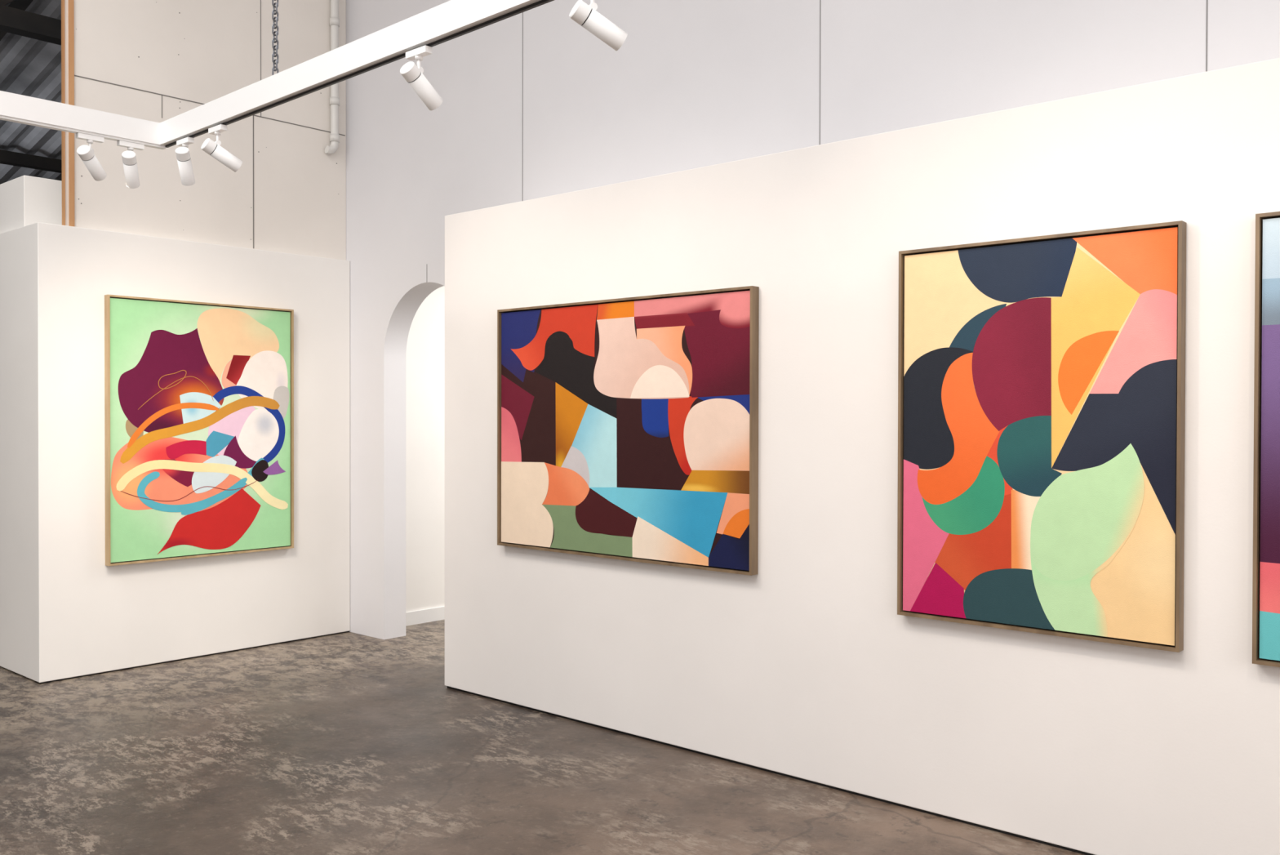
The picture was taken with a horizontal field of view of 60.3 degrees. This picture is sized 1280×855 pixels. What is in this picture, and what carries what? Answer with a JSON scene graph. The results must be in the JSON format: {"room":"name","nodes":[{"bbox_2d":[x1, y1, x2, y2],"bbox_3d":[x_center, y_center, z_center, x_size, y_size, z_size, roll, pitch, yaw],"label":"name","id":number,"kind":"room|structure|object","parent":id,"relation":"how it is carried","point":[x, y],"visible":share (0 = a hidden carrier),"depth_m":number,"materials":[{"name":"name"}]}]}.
{"room":"museum","nodes":[
{"label":"museum","id":0,"kind":"room"},
{"bbox_2d":[0,0,62,184],"bbox_3d":[-7.145,-3.184,9.006,9.300,2.086,14.000,1,1,42],"label":"ceiling","id":1,"kind":"structure","parent":0,"point":[29,67],"depth_m":10.36,"materials":[{"name":"grey metal"}]},
{"bbox_2d":[0,0,62,173],"bbox_3d":[-7.312,-2.842,9.123,8.726,2.031,13.750,1,1,42],"label":"ceiling beams","id":2,"kind":"structure","parent":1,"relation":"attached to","point":[14,19],"depth_m":8.00,"materials":[{"name":"metal"}]},
{"bbox_2d":[271,0,278,75],"bbox_3d":[-1.447,-2.769,4.367,0.022,2.764,0.022,0,1,-3],"label":"hanging chain","id":3,"kind":"object","parent":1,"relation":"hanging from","point":[273,12],"visible":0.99,"depth_m":4.37,"materials":[{"name":"grey metal"}]},
{"bbox_2d":[0,0,554,149],"bbox_3d":[-0.989,-1.309,1.616,6.523,0.110,3.618,1,1,42],"label":"rail","id":4,"kind":"object","parent":3,"relation":"hanging from","point":[451,20],"visible":1,"depth_m":4.30,"materials":[{"name":"white metal"}]},
{"bbox_2d":[75,132,106,181],"bbox_3d":[-2.426,-1.196,4.882,0.081,0.187,0.168,0,1,11],"label":"track spotlight","id":5,"kind":"object","parent":4,"relation":"hanging from","point":[86,153],"visible":1,"depth_m":4.86,"materials":[{"name":"white metal"}]},
{"bbox_2d":[116,140,144,188],"bbox_3d":[-2.311,-1.191,5.005,0.093,0.199,0.152,0,1,1],"label":"track spotlight","id":6,"kind":"object","parent":4,"relation":"hanging from","point":[129,157],"visible":1,"depth_m":4.99,"materials":[{"name":"white metal"}]},
{"bbox_2d":[175,137,195,186],"bbox_3d":[-2.037,-1.189,4.937,0.078,0.201,0.150,0,1,-19],"label":"track spotlight","id":7,"kind":"object","parent":4,"relation":"hanging from","point":[183,155],"visible":1,"depth_m":4.92,"materials":[{"name":"white metal"}]},
{"bbox_2d":[200,124,242,172],"bbox_3d":[-1.798,-1.196,4.736,0.110,0.181,0.171,1,1,42],"label":"track spotlight","id":8,"kind":"object","parent":4,"relation":"hanging from","point":[209,146],"visible":1,"depth_m":4.71,"materials":[{"name":"white metal"}]},
{"bbox_2d":[400,45,442,110],"bbox_3d":[-0.739,-1.179,3.730,0.110,0.189,0.167,1,1,42],"label":"track spotlight","id":9,"kind":"object","parent":4,"relation":"hanging from","point":[413,74],"visible":1,"depth_m":3.71,"materials":[{"name":"white metal"}]},
{"bbox_2d":[568,0,627,51],"bbox_3d":[-0.118,-1.177,3.148,0.170,0.180,0.103,0,1,-10],"label":"track spotlight","id":10,"kind":"object","parent":4,"relation":"hanging from","point":[587,16],"visible":1,"depth_m":3.13,"materials":[{"name":"white metal"}]},
{"bbox_2d":[0,175,62,233],"bbox_3d":[-3.542,-1.314,7.663,1.700,0.313,1.960,1,1,42],"label":"wall","id":11,"kind":"structure","parent":0,"point":[24,200],"depth_m":6.46,"materials":[{"name":"white paint"}]},
{"bbox_2d":[0,222,350,682],"bbox_3d":[-3.434,0.127,7.554,2.030,2.562,2.013,1,1,42],"label":"wall","id":12,"kind":"structure","parent":0,"point":[64,612],"depth_m":6.50,"materials":[{"name":"white paint"}]},
{"bbox_2d":[61,0,65,225],"bbox_3d":[-3.277,-2.657,6.256,0.024,3.028,0.010,1,1,42],"label":"trim","id":13,"kind":"structure","parent":12,"relation":"on","point":[63,65],"depth_m":6.26,"materials":[{"name":"brown wood"}]},
{"bbox_2d":[64,0,68,226],"bbox_3d":[-3.273,-2.657,6.274,0.026,3.028,0.022,1,1,42],"label":"trim","id":14,"kind":"structure","parent":12,"relation":"on","point":[66,2],"depth_m":6.28,"materials":[{"name":"brown wood"}]},
{"bbox_2d":[68,0,74,226],"bbox_3d":[-3.251,-2.657,6.286,0.042,3.028,0.025,1,1,42],"label":"trim","id":15,"kind":"structure","parent":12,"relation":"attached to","point":[71,2],"depth_m":6.28,"materials":[{"name":"brown wood"}]},
{"bbox_2d":[13,631,349,683],"bbox_3d":[-3.436,1.412,7.577,2.018,0.008,1.998,1,1,42],"label":"trim","id":16,"kind":"structure","parent":12,"relation":"attached to","point":[344,631],"depth_m":6.79,"materials":[{"name":"black plastic"}]},
{"bbox_2d":[104,294,293,565],"bbox_3d":[-2.691,0.013,6.822,0.048,1.567,1.191,1,1,42],"label":"abstract painting","id":17,"kind":"object","parent":12,"relation":"attached to","point":[199,396],"visible":1,"depth_m":6.76,"materials":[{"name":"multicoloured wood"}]},
{"bbox_2d":[74,0,346,260],"bbox_3d":[-2.659,-2.663,6.983,0.060,3.028,1.803,1,1,42],"label":"wall","id":18,"kind":"structure","parent":0,"point":[299,209],"depth_m":6.93,"materials":[{"name":"white paint"}]},
{"bbox_2d":[78,1,338,239],"bbox_3d":[-2.652,-2.085,6.953,0.001,1.750,1.731,1,1,42],"label":"screws","id":19,"kind":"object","parent":18,"relation":"attached to","point":[156,2],"depth_m":6.76,"materials":[{"name":"grey metal"}]},
{"bbox_2d":[74,0,345,248],"bbox_3d":[-2.638,-2.667,6.962,0.003,3.020,1.790,1,1,42],"label":"trim","id":20,"kind":"structure","parent":18,"relation":"attached to","point":[260,0],"depth_m":7.13,"materials":[{"name":"grey"}]},
{"bbox_2d":[324,0,339,154],"bbox_3d":[-2.097,-3.011,7.515,0.066,2.300,0.098,1,1,42],"label":"drain pipe","id":21,"kind":"object","parent":18,"relation":"attached to","point":[334,20],"visible":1,"depth_m":7.51,"materials":[{"name":"white plastic"}]},
{"bbox_2d":[405,285,444,612],"bbox_3d":[-0.883,-0.042,8.848,0.120,2.900,2.950,1,1,42],"label":"wall","id":22,"kind":"structure","parent":0,"point":[425,345],"depth_m":8.00,"materials":[{"name":"white paint"}]},
{"bbox_2d":[405,605,444,626],"bbox_3d":[-0.869,1.361,8.780,0.015,0.095,2.830,1,1,42],"label":"baseboard","id":23,"kind":"structure","parent":22,"relation":"attached to","point":[433,614],"depth_m":7.99,"materials":[{"name":"white"}]},
{"bbox_2d":[0,618,1084,854],"bbox_3d":[-2.784,1.492,5.165,21.000,0.100,14.000,1,1,42],"label":"floor","id":24,"kind":"structure","parent":0,"point":[347,743],"depth_m":4.51,"materials":[{"name":"concrete"}]},
{"bbox_2d":[346,0,1279,639],"bbox_3d":[2.295,-1.335,3.917,11.800,5.600,0.180,1,1,42],"label":"wall","id":25,"kind":"structure","parent":0,"point":[691,84],"depth_m":5.86,"materials":[{"name":"white paint"}]},
{"bbox_2d":[522,0,1208,200],"bbox_3d":[1.148,-2.496,4.806,6.718,3.300,0.003,1,1,42],"label":"trim","id":26,"kind":"structure","parent":25,"relation":"attached to","point":[820,0],"depth_m":5.09,"materials":[{"name":"grey"}]},
{"bbox_2d":[444,57,1279,854],"bbox_3d":[2.777,0.170,3.005,9.840,2.588,0.540,1,1,42],"label":"wall partition","id":27,"kind":"structure","parent":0,"point":[806,665],"depth_m":4.30,"materials":[{"name":"white paint"}]},
{"bbox_2d":[497,285,759,575],"bbox_3d":[-0.119,0.007,5.184,1.617,1.216,0.048,1,1,42],"label":"abstract painting","id":28,"kind":"object","parent":27,"relation":"attached to","point":[628,428],"visible":1,"depth_m":5.09,"materials":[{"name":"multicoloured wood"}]},
{"bbox_2d":[447,685,1095,854],"bbox_3d":[2.782,1.470,3.019,9.830,0.012,0.528,1,1,42],"label":"trim","id":29,"kind":"structure","parent":27,"relation":"attached to","point":[492,698],"depth_m":4.53,"materials":[{"name":"black plastic"}]},
{"bbox_2d":[897,220,1186,652],"bbox_3d":[1.366,0.026,3.863,0.998,1.376,0.048,1,1,42],"label":"abstract painting","id":30,"kind":"object","parent":27,"relation":"attached to","point":[1042,379],"visible":1,"depth_m":3.81,"materials":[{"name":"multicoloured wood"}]},
{"bbox_2d":[1252,211,1279,666],"bbox_3d":[2.269,0.040,3.060,1.000,1.376,0.048,1,1,42],"label":"abstract painting","id":31,"kind":"object","parent":27,"relation":"attached to","point":[1266,473],"visible":1,"depth_m":3.36,"materials":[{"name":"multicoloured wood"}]}
]}

